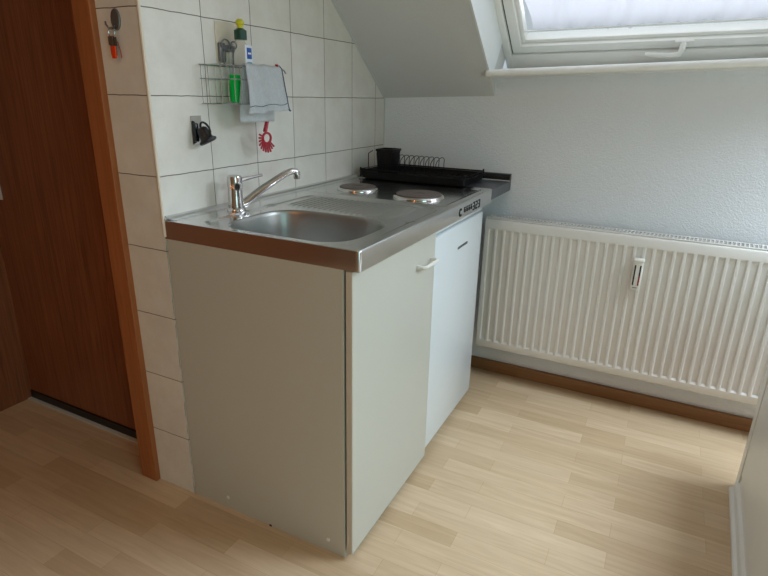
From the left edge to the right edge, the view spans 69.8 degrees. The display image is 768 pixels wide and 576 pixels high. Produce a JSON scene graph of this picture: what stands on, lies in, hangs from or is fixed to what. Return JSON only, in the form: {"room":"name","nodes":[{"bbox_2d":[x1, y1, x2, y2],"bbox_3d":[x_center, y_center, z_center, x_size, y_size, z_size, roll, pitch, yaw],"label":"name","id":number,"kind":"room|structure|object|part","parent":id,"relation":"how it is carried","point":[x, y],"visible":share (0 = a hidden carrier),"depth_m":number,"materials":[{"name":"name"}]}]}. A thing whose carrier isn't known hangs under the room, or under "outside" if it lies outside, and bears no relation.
{"room":"kitchenette","nodes":[
{"label":"kitchenette","id":0,"kind":"room"},
{"bbox_2d":[0,245,31,411],"bbox_3d":[-2.053,-0.329,0.852,0.100,2.400,2.920,11,21,25],"label":"wall","id":1,"kind":"structure","parent":0,"point":[15,385],"depth_m":2.18,"materials":[{"name":"brown wood"}]},
{"bbox_2d":[28,397,137,442],"bbox_3d":[-1.107,0.521,2.107,0.804,0.004,0.014,11,21,25],"label":"threshold","id":2,"kind":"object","parent":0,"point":[115,432],"depth_m":2.12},
{"bbox_2d":[95,0,383,492],"bbox_3d":[-0.336,-0.592,2.023,0.160,2.188,1.406,11,21,25],"label":"wall","id":3,"kind":"structure","parent":0,"point":[335,118],"depth_m":1.61,"materials":[{"name":"tile"}]},
{"bbox_2d":[104,8,120,29],"bbox_3d":[-0.658,-0.650,1.330,0.036,0.050,0.022,11,21,25],"label":"hook","id":4,"kind":"object","parent":3,"relation":"attached to","point":[115,16],"visible":1,"depth_m":1.33,"materials":[{"name":"grey metal"}]},
{"bbox_2d":[108,27,121,58],"bbox_3d":[-0.661,-0.600,1.346,0.036,0.072,0.010,11,21,25],"label":"bunch","id":5,"kind":"object","parent":4,"relation":"hanging from","point":[112,40],"visible":1,"depth_m":1.35,"materials":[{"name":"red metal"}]},
{"bbox_3d":[-0.652,-0.652,1.336,0.031,0.050,0.006,11,21,25],"label":"hook plate","id":6,"kind":"part","parent":4,"relation":"part of","materials":[{"name":"grey metal"}]},
{"bbox_2d":[136,0,165,236],"bbox_3d":[-0.577,-0.733,1.273,0.009,1.260,0.009,11,21,25],"label":"trim","id":7,"kind":"structure","parent":3,"relation":"attached to","point":[138,5],"depth_m":1.37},
{"bbox_2d":[190,116,201,144],"bbox_3d":[-0.507,-0.433,1.510,0.021,0.076,0.038,11,21,25],"label":"wall hook","id":8,"kind":"object","parent":3,"relation":"attached to","point":[194,119],"visible":0.52,"depth_m":1.51,"materials":[{"name":"silver metal"}]},
{"bbox_2d":[192,121,216,145],"bbox_3d":[-0.487,-0.421,1.504,0.060,0.064,0.049,11,21,25],"label":"plug","id":9,"kind":"object","parent":8,"relation":"hanging from","point":[204,133],"visible":1,"depth_m":1.49,"materials":[{"name":"black plastic"}]},
{"bbox_2d":[198,20,285,104],"bbox_3d":[-0.401,-0.640,1.573,0.088,0.216,0.285,11,21,25],"label":"wire caddy","id":10,"kind":"object","parent":3,"relation":"attached to","point":[230,51],"visible":0.92,"depth_m":1.54,"materials":[{"name":"grey metal"}]},
{"bbox_2d":[198,63,249,104],"bbox_3d":[-0.427,-0.569,1.541,0.074,0.102,0.166,11,21,25],"label":"basket","id":11,"kind":"object","parent":10,"relation":"on","point":[231,65],"depth_m":1.50,"materials":[{"name":"silver metal"}]},
{"bbox_2d":[229,19,252,102],"bbox_3d":[-0.407,-0.642,1.564,0.052,0.225,0.090,11,21,25],"label":"dish soap bottle","id":12,"kind":"object","parent":10,"relation":"in","point":[240,33],"visible":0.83,"depth_m":1.55,"materials":[{"name":"green plastic"}]},
{"bbox_2d":[240,63,290,122],"bbox_3d":[-0.345,-0.572,1.617,0.044,0.161,0.204,11,21,25],"label":"dish towel","id":13,"kind":"object","parent":10,"relation":"hanging from","point":[267,93],"visible":1,"depth_m":1.59,"materials":[{"name":"white fabric"}]},
{"bbox_2d":[258,121,274,152],"bbox_3d":[-0.364,-0.483,1.684,0.015,0.135,0.074,11,21,25],"label":"dish brush","id":14,"kind":"object","parent":3,"relation":"hanging from","point":[266,146],"visible":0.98,"depth_m":1.69,"materials":[{"name":"red plastic"}]},
{"bbox_3d":[-0.360,-0.513,1.681,0.013,0.074,0.026,11,21,25],"label":"handle","id":15,"kind":"part","parent":14,"relation":"part of","materials":[{"name":"red plastic"}]},
{"bbox_2d":[331,0,384,147],"bbox_3d":[-0.330,-1.040,1.665,0.009,1.451,1.511,11,21,25],"label":"trim","id":16,"kind":"structure","parent":3,"relation":"attached to","point":[333,2],"depth_m":2.25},
{"bbox_2d":[0,367,748,575],"bbox_3d":[0.045,1.048,0.821,4.520,0.100,4.186,11,21,25],"label":"floor","id":17,"kind":"structure","parent":0,"point":[522,477],"depth_m":1.73,"materials":[{"name":"beige laminate"}]},
{"bbox_2d":[167,232,438,557],"bbox_3d":[-0.207,0.240,1.702,0.609,0.836,0.506,11,21,25],"label":"base cabinet","id":18,"kind":"object","parent":17,"relation":"on","point":[306,385],"visible":0.87,"depth_m":1.49,"materials":[{"name":"white laminate"}]},
{"bbox_3d":[-0.343,0.304,1.509,0.552,0.836,0.018,11,21,25],"label":"panel","id":19,"kind":"part","parent":18,"relation":"part of","materials":[{"name":"white laminate"}]},
{"bbox_2d":[164,174,491,272],"bbox_3d":[-0.092,-0.203,1.788,0.601,0.177,1.008,11,21,25],"label":"countertop","id":20,"kind":"structure","parent":18,"relation":"on","point":[330,223],"depth_m":1.61,"materials":[{"name":"silver metal"}]},
{"bbox_2d":[227,168,299,211],"bbox_3d":[-0.362,-0.299,1.650,0.238,0.111,0.054,-15,25,-39],"label":"faucet","id":21,"kind":"object","parent":20,"relation":"on","point":[236,202],"visible":1,"depth_m":1.60,"materials":[{"name":"silver metal"}]},
{"bbox_3d":[-0.398,-0.323,1.622,0.016,0.020,0.100,15,24,35],"label":"lever","id":22,"kind":"part","parent":21,"relation":"part of","materials":[{"name":"silver metal"}]},
{"bbox_3d":[-0.347,-0.301,1.654,0.197,0.108,0.028,-14,24,-36],"label":"spout","id":23,"kind":"part","parent":21,"relation":"part of","materials":[{"name":"silver metal"}]},
{"bbox_3d":[-0.206,-0.096,1.503,0.392,0.160,0.306,11,21,25],"label":"sink bowl","id":24,"kind":"part","parent":20,"relation":"part of","materials":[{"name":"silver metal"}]},
{"bbox_2d":[357,165,511,199],"bbox_3d":[0.203,-0.435,2.313,0.594,0.103,0.276,11,21,25],"label":"extension","id":25,"kind":"object","parent":20,"relation":"attached to","point":[500,183],"visible":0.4,"depth_m":2.24,"materials":[{"name":"metal"}]},
{"bbox_2d":[359,147,484,186],"bbox_3d":[0.158,-0.504,2.250,0.467,0.115,0.263,11,21,25],"label":"dish rack","id":26,"kind":"object","parent":25,"relation":"on","point":[388,167],"visible":1,"depth_m":2.24,"materials":[{"name":"black plastic"}]},
{"bbox_3d":[0.157,-0.474,2.261,0.452,0.038,0.244,11,21,25],"label":"wire frame","id":27,"kind":"part","parent":26,"relation":"part of","materials":[{"name":"black metal"}]},
{"bbox_2d":[359,165,484,186],"bbox_3d":[0.157,-0.464,2.264,0.467,0.030,0.263,11,21,25],"label":"drip tray","id":28,"kind":"object","parent":26,"relation":"attached to","point":[459,177],"depth_m":2.23,"materials":[{"name":"black plastic"}]},
{"bbox_3d":[0.029,0.274,1.589,0.017,0.810,0.503,11,21,25],"label":"door","id":29,"kind":"part","parent":18,"relation":"part of","materials":[{"name":"white laminate"}]},
{"bbox_3d":[0.132,-0.072,1.613,0.033,0.010,0.108,11,21,25],"label":"handle","id":30,"kind":"part","parent":18,"relation":"part of","materials":[{"name":"white plastic"}]},
{"bbox_2d":[373,208,482,446],"bbox_3d":[0.012,0.095,2.130,0.557,0.835,0.494,11,21,25],"label":"fridge","id":31,"kind":"object","parent":17,"relation":"on","point":[457,245],"visible":0.28,"depth_m":1.98,"materials":[{"name":"white metal"}]},
{"bbox_3d":[0.241,0.136,2.021,0.038,0.766,0.494,11,21,25],"label":"door","id":32,"kind":"part","parent":31,"relation":"part of","materials":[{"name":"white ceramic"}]},
{"bbox_3d":[0.248,-0.243,1.889,0.035,0.026,0.486,11,21,25],"label":"panel","id":33,"kind":"part","parent":31,"relation":"part of","materials":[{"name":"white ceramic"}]},
{"bbox_2d":[729,367,767,575],"bbox_3d":[1.177,0.579,1.281,0.529,0.526,0.920,12,22,27],"label":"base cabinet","id":34,"kind":"object","parent":17,"relation":"on","point":[748,498],"visible":1,"depth_m":1.55,"materials":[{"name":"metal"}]},
{"bbox_3d":[0.964,0.758,1.448,0.069,0.070,0.846,12,22,27],"label":"plinth moulding","id":35,"kind":"part","parent":34,"relation":"part of","materials":[{"name":"white metal"}]},
{"bbox_3d":[1.386,0.476,1.627,0.501,0.500,0.051,12,22,27],"label":"panel","id":36,"kind":"part","parent":34,"relation":"part of","materials":[{"name":"white laminate"}]},
{"bbox_3d":[0.960,0.520,1.358,0.021,0.422,0.827,12,22,27],"label":"door","id":37,"kind":"part","parent":34,"relation":"part of","materials":[{"name":"white laminate"}]},
{"bbox_2d":[334,0,504,97],"bbox_3d":[1.136,-1.063,0.908,3.250,1.470,1.684,11,21,25],"label":"ceiling","id":38,"kind":"structure","parent":0,"point":[411,48],"depth_m":2.08,"materials":[{"name":"white paint"}]},
{"bbox_2d":[494,0,767,68],"bbox_3d":[0.804,-1.107,1.502,1.140,0.954,1.182,11,21,25],"label":"window","id":39,"kind":"structure","parent":38,"relation":"attached to","point":[741,39],"depth_m":2.04,"materials":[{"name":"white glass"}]},
{"bbox_2d":[524,0,767,31],"bbox_3d":[0.780,-1.119,1.448,0.959,0.704,0.893,11,21,25],"label":"curtain","id":40,"kind":"object","parent":39,"relation":"hanging from","point":[555,15],"visible":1,"depth_m":1.92,"materials":[{"name":"white fabric"}]},
{"bbox_3d":[0.967,-0.920,1.919,0.958,0.025,0.006,11,21,25],"label":"rod","id":41,"kind":"part","parent":40,"relation":"part of","materials":[{"name":"white plastic"}]},
{"bbox_3d":[1.017,-0.854,1.966,0.152,0.063,0.034,11,21,25],"label":"handle","id":42,"kind":"part","parent":39,"relation":"part of","materials":[{"name":"white plastic"}]},
{"bbox_2d":[385,69,767,418],"bbox_3d":[1.378,-0.137,2.076,3.400,1.360,0.220,11,21,25],"label":"wall","id":43,"kind":"structure","parent":0,"point":[674,153],"depth_m":2.11,"materials":[{"name":"white paint"}]},
{"bbox_2d":[469,0,502,78],"bbox_3d":[0.733,-1.056,1.373,1.142,0.978,1.131,11,21,25],"label":"trim","id":44,"kind":"structure","parent":43,"relation":"attached to","point":[484,11],"depth_m":2.01,"materials":[{"name":"white paint"}]},
{"bbox_2d":[471,355,752,431],"bbox_3d":[1.365,0.523,2.165,3.080,0.055,0.018,11,21,25],"label":"baseboard","id":45,"kind":"structure","parent":43,"relation":"attached to","point":[724,419],"depth_m":2.33,"materials":[{"name":"brown wood"}]},
{"bbox_2d":[476,214,767,405],"bbox_3d":[0.980,0.069,2.169,1.210,0.583,0.100,11,21,25],"label":"radiator","id":46,"kind":"object","parent":43,"relation":"attached to","point":[696,321],"visible":0.99,"depth_m":2.13,"materials":[{"name":"metal"}]},
{"bbox_2d":[487,214,767,251],"bbox_3d":[0.983,-0.199,2.070,1.210,0.012,0.074,11,21,25],"label":"grille","id":47,"kind":"object","parent":46,"relation":"attached to","point":[677,241],"depth_m":2.08,"materials":[{"name":"metal"}]},
{"bbox_2d":[629,257,644,290],"bbox_3d":[0.951,-0.052,2.069,0.038,0.124,0.025,11,21,25],"label":"meter","id":48,"kind":"object","parent":46,"relation":"attached to","point":[638,265],"visible":1,"depth_m":2.06,"materials":[{"name":"white plastic"}]},
{"bbox_2d":[485,58,767,77],"bbox_3d":[0.973,-0.787,1.978,1.156,0.070,0.310,11,21,25],"label":"trim","id":49,"kind":"structure","parent":43,"relation":"attached to","point":[750,63],"depth_m":1.88,"materials":[{"name":"white plastic"}]},
{"bbox_3d":[-1.035,-0.621,1.746,0.860,2.400,0.320,11,21,25],"label":"wall","id":50,"kind":"structure","parent":0,"visible":0},
{"bbox_2d":[0,0,136,438],"bbox_3d":[-1.089,-0.439,1.764,0.804,2.038,0.094,11,21,25],"label":"door","id":51,"kind":"structure","parent":50,"relation":"in","point":[54,244],"depth_m":1.88,"materials":[{"name":"brown wood"}]},
{"bbox_2d":[71,0,160,480],"bbox_3d":[-1.110,-0.416,1.657,0.870,2.070,0.020,11,21,25],"label":"trim","id":52,"kind":"structure","parent":50,"relation":"attached to","point":[84,11],"depth_m":1.53,"materials":[{"name":"brown wood"}]}
]}

